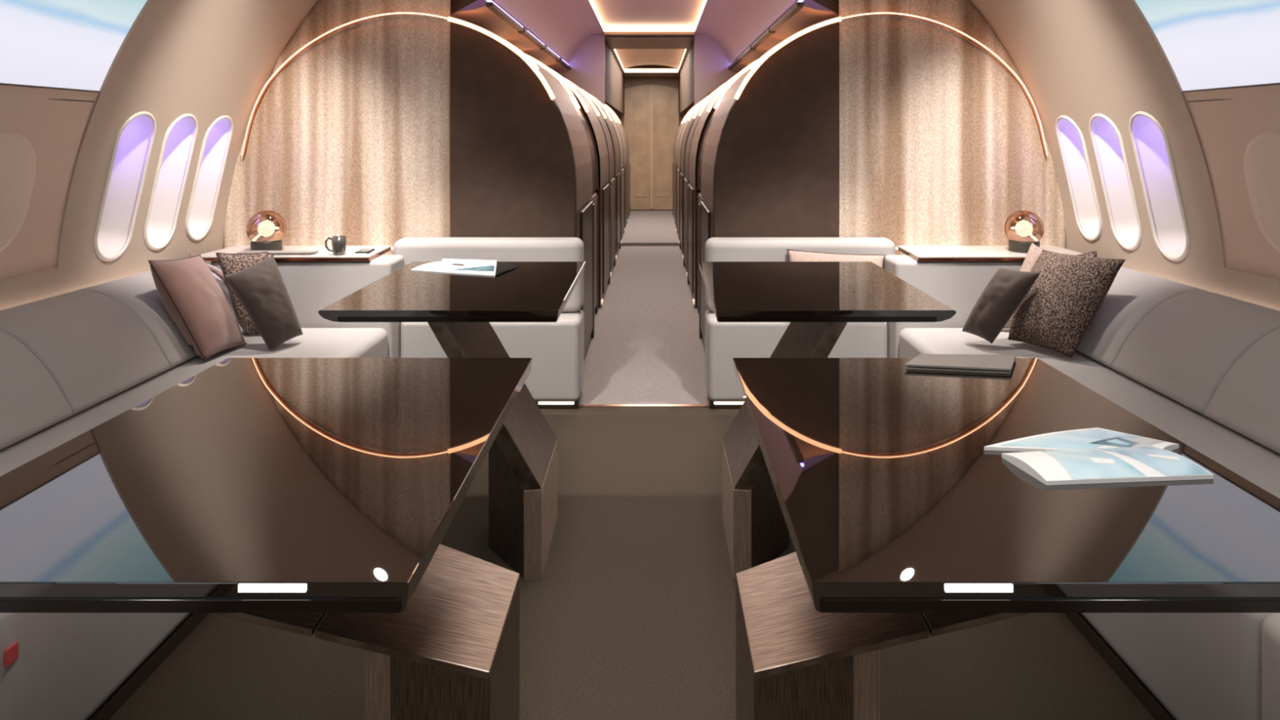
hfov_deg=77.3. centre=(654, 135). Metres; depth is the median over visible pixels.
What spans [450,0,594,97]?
bin
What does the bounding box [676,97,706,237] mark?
partition
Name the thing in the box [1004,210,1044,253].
table lamp
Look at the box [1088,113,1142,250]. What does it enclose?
window
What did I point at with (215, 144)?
window
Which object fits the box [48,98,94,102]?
trim
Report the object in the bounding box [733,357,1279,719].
table
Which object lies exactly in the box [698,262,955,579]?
table
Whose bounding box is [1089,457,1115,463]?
print
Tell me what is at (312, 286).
base cabinet
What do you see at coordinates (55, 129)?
wall
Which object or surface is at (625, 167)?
partition
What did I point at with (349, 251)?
paper sheet
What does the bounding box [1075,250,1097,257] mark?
pillow
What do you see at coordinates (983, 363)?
folder
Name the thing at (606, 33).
wall
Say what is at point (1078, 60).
wall
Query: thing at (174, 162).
window
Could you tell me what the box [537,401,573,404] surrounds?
floor light
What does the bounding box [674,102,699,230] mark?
partition
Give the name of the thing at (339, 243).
mug
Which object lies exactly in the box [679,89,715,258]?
partition
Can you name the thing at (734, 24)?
ceiling
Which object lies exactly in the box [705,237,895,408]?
sofa
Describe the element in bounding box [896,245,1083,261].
side table
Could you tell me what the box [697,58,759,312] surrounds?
partition
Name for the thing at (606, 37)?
ceiling
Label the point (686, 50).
ceiling
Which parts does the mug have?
handle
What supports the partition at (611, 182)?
on the floor at (646, 347)
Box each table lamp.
[246,210,286,250]
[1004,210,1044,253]
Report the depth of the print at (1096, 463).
1.11 m
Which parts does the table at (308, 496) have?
edge rail, plate, plate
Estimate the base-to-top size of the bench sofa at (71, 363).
0.686 m
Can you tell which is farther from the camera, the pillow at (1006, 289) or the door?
the door
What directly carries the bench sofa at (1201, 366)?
on the floor at (630, 615)
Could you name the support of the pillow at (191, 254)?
on the bench sofa at (71, 363)
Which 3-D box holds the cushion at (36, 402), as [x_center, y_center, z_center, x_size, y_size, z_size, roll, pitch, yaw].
[-1.846,0.674,1.840,0.355,0.284,0.924,0,0,0]
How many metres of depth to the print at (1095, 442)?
1.20 m
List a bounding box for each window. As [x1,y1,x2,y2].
[0,133,36,252]
[93,111,155,261]
[142,113,198,250]
[185,115,233,241]
[1055,115,1102,241]
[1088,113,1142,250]
[1128,111,1190,261]
[1243,133,1279,252]
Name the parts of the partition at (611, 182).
door panel, door post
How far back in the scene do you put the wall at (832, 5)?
3.86 m
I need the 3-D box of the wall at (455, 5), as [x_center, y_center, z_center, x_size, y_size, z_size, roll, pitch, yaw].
[-0.802,-0.903,3.864,0.672,0.630,0.001,0,0,0]
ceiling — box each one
[493,0,604,63]
[604,37,693,48]
[606,36,693,37]
[610,48,624,72]
[622,72,679,77]
[677,48,689,72]
[694,0,796,63]
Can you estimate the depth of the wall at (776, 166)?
3.82 m
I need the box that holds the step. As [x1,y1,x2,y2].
[621,210,679,245]
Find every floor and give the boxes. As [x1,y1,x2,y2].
[109,405,1155,719]
[578,245,709,405]
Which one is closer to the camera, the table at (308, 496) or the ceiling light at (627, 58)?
the table at (308, 496)
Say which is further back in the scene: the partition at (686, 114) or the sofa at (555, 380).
the partition at (686, 114)
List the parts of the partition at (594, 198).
door panel, door post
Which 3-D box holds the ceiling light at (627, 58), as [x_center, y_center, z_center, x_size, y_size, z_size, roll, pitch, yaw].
[-0.046,-0.990,10.172,0.829,0.112,3.209,0,0,0]
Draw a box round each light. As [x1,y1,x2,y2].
[238,583,306,592]
[241,12,555,155]
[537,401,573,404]
[588,0,706,31]
[613,48,686,72]
[714,401,744,404]
[733,12,1048,155]
[944,583,1013,592]
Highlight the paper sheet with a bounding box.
[317,247,381,254]
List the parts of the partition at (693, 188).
door post, door panel, cross panel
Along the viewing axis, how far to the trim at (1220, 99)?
2.64 m
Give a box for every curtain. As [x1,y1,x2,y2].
[223,0,450,254]
[839,0,1066,254]
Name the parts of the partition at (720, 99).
door post, door panel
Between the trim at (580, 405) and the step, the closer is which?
the trim at (580, 405)
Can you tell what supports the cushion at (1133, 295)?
on the bench sofa at (1201, 366)
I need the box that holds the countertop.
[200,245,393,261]
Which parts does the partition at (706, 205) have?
door post, door panel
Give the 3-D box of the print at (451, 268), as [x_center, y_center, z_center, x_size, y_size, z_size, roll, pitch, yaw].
[-0.629,0.460,2.774,0.167,0.004,0.112,0,0,0]
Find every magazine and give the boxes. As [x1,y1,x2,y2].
[411,258,518,276]
[983,427,1179,452]
[1001,446,1213,485]
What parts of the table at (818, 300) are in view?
arm, edge rail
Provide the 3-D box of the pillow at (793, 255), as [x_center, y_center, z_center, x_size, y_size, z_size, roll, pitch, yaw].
[0.816,0.658,3.560,0.452,0.293,0.119,0,0,0]
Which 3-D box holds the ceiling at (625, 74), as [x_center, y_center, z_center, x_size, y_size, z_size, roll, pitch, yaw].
[-0.046,-0.932,12.264,0.848,0.001,1.008,0,0,0]
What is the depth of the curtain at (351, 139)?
3.82 m
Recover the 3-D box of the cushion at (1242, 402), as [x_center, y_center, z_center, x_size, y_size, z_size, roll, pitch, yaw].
[1.754,0.674,1.840,0.355,0.284,0.924,0,0,0]
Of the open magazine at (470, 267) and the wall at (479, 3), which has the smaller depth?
the open magazine at (470, 267)
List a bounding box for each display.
[0,0,146,92]
[1134,0,1279,92]
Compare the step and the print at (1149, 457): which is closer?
the print at (1149, 457)
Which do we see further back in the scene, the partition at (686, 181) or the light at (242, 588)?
the partition at (686, 181)
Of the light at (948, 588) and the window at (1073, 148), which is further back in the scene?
the window at (1073, 148)
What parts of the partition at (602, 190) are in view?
cross panel, door panel, door post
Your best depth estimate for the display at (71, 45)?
2.49 m
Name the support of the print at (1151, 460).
on the magazine at (1151, 464)
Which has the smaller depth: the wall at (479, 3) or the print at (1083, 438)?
the print at (1083, 438)
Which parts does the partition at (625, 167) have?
door panel, door post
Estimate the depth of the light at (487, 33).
3.78 m
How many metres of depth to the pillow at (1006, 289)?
3.03 m
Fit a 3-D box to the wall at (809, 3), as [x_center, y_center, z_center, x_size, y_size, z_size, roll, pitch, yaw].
[1.365,0.000,8.308,1.210,2.436,8.921,0,0,0]
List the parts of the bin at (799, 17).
rail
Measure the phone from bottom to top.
0.007 m
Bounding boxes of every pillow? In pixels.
[147,254,246,360]
[188,248,225,280]
[215,251,268,334]
[224,254,302,349]
[786,248,884,268]
[961,266,1041,343]
[1003,242,1048,328]
[1007,249,1125,357]
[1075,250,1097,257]
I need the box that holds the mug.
[324,235,346,255]
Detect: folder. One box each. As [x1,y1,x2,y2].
[236,250,318,255]
[905,354,1016,373]
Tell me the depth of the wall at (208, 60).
3.15 m
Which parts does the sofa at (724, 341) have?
backrest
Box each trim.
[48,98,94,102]
[579,404,708,406]
[604,36,624,114]
[678,36,693,114]
[1186,98,1231,102]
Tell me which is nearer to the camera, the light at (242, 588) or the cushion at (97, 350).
the light at (242, 588)
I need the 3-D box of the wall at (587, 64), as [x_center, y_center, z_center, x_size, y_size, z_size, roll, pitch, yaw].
[-0.046,-0.668,7.577,2.184,0.764,0.034,0,0,0]
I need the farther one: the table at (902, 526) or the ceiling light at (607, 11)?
the ceiling light at (607, 11)
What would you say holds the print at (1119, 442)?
on the magazine at (1092, 437)
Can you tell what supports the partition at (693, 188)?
on the floor at (646, 347)
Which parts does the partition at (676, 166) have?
door post, door panel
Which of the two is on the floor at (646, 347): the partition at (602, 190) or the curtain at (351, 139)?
the partition at (602, 190)
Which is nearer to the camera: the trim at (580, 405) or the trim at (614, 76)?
the trim at (580, 405)
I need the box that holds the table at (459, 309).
[318,262,585,579]
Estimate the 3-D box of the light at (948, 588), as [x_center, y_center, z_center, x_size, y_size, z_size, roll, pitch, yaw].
[0.340,0.474,0.842,0.071,0.008,0.009,0,0,0]
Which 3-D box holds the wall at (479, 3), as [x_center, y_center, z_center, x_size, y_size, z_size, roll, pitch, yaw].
[-1.457,0.000,8.308,1.210,2.436,8.921,0,0,0]
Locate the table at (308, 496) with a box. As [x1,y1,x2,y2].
[0,357,532,719]
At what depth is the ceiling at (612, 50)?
9.81 m
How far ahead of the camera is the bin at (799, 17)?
4.66 m
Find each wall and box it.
[0,84,99,279]
[0,266,57,310]
[56,0,318,295]
[450,0,477,13]
[450,22,839,237]
[457,0,533,35]
[533,31,764,106]
[604,24,694,36]
[604,65,705,210]
[764,0,831,31]
[812,0,839,13]
[970,0,1226,295]
[1182,84,1279,279]
[1223,266,1279,311]
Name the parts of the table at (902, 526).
plate, plate, edge rail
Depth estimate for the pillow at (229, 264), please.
3.26 m
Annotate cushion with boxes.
[0,290,169,417]
[0,329,72,450]
[73,262,247,369]
[1075,266,1209,369]
[1111,290,1279,417]
[1204,328,1279,453]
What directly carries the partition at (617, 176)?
on the floor at (646, 347)
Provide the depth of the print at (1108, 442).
1.20 m
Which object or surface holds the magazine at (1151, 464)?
on the table at (902, 526)
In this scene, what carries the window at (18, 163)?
in the wall at (55, 129)
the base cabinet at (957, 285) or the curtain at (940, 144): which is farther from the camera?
the curtain at (940, 144)
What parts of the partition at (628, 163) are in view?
door panel, door post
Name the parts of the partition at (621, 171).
door panel, door post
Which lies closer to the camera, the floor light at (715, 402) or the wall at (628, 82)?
the floor light at (715, 402)
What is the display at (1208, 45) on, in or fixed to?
attached to the wall at (1225, 128)
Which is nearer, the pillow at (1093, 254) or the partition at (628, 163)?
the pillow at (1093, 254)
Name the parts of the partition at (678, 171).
door post, door panel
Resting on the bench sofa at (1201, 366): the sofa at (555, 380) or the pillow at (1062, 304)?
the pillow at (1062, 304)
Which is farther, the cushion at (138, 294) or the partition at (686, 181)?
the partition at (686, 181)
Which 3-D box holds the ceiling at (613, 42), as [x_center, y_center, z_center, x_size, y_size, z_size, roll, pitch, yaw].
[-0.046,-0.932,8.064,0.848,0.001,1.008,0,0,0]
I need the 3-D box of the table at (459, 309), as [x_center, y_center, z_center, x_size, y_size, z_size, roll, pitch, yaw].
[-0.581,0.843,2.566,0.646,0.749,0.838,0,0,0]
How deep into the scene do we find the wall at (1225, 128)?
2.62 m
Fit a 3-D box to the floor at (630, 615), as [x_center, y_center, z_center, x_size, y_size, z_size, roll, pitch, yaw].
[-0.046,1.218,0.714,3.914,0.001,5.796,0,0,0]
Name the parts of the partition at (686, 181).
door post, door panel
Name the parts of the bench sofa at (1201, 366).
seat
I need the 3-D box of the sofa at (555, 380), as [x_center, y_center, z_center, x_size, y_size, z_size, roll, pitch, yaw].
[-0.764,0.846,3.656,0.869,0.744,0.256,0,0,0]
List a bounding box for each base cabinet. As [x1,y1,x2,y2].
[209,254,404,357]
[884,254,1023,357]
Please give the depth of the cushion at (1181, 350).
2.50 m
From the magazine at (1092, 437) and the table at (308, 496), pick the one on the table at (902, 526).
the magazine at (1092, 437)
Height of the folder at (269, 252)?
0.013 m
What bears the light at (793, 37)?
attached to the wall at (1078, 60)
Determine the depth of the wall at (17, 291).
2.63 m
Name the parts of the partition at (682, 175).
door post, door panel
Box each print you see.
[448,265,494,271]
[999,428,1142,448]
[1040,448,1146,479]
[1089,436,1138,447]
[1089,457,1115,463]
[1094,446,1211,475]
[1106,439,1129,444]
[1115,437,1164,447]
[1146,453,1181,461]
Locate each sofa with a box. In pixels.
[0,262,387,719]
[393,237,583,408]
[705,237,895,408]
[899,266,1279,719]
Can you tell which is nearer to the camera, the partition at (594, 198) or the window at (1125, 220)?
the window at (1125, 220)
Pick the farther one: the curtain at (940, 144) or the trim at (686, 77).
the trim at (686, 77)
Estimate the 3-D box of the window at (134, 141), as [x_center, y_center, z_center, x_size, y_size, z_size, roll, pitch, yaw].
[-2.046,0.185,3.024,0.248,0.577,0.216,0,0,0]
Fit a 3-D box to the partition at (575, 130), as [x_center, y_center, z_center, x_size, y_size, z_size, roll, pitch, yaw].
[-0.751,0.329,4.376,0.774,1.778,0.991,0,0,0]
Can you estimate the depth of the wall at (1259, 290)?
2.63 m
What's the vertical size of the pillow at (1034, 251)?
0.358 m
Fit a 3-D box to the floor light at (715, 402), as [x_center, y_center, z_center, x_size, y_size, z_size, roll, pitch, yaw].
[0.345,1.189,3.564,0.158,0.010,0.013,0,0,0]
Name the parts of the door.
panel, panel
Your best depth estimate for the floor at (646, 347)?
4.80 m
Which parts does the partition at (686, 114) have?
door panel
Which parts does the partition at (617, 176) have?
door panel, door post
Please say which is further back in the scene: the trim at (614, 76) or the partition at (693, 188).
the trim at (614, 76)
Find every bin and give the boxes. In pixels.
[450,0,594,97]
[704,0,839,97]
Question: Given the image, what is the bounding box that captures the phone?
[355,248,374,253]
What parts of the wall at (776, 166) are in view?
edge trim, edge trim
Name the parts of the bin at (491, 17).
rail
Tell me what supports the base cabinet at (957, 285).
on the floor at (630, 615)
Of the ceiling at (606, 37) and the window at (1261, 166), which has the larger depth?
the ceiling at (606, 37)
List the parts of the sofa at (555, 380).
backrest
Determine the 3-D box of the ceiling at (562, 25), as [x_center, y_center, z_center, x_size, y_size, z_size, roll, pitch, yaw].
[-0.636,-0.824,5.741,0.340,0.284,3.721,0,0,0]
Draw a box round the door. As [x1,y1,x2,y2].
[623,84,679,209]
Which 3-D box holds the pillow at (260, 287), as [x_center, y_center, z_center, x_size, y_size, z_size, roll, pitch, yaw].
[-1.511,0.638,3.104,0.250,0.332,0.158,0,0,20]
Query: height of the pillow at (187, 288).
0.365 m
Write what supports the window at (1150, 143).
in the wall at (1078, 60)
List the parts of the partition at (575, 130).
door panel, door post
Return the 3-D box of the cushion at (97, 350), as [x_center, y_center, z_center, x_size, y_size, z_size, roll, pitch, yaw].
[-1.846,0.674,2.533,0.355,0.284,0.462,0,0,0]
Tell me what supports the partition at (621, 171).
on the step
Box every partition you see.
[503,39,594,361]
[524,53,598,315]
[542,67,610,308]
[564,78,615,275]
[581,88,621,259]
[586,92,624,238]
[602,104,627,230]
[604,104,630,217]
[672,104,696,217]
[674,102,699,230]
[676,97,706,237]
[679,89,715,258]
[683,81,727,276]
[687,69,748,308]
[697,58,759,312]
[698,43,779,350]
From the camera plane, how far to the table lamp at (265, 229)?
3.52 m
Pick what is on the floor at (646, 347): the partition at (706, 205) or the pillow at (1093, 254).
the partition at (706, 205)
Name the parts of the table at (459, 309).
edge rail, arm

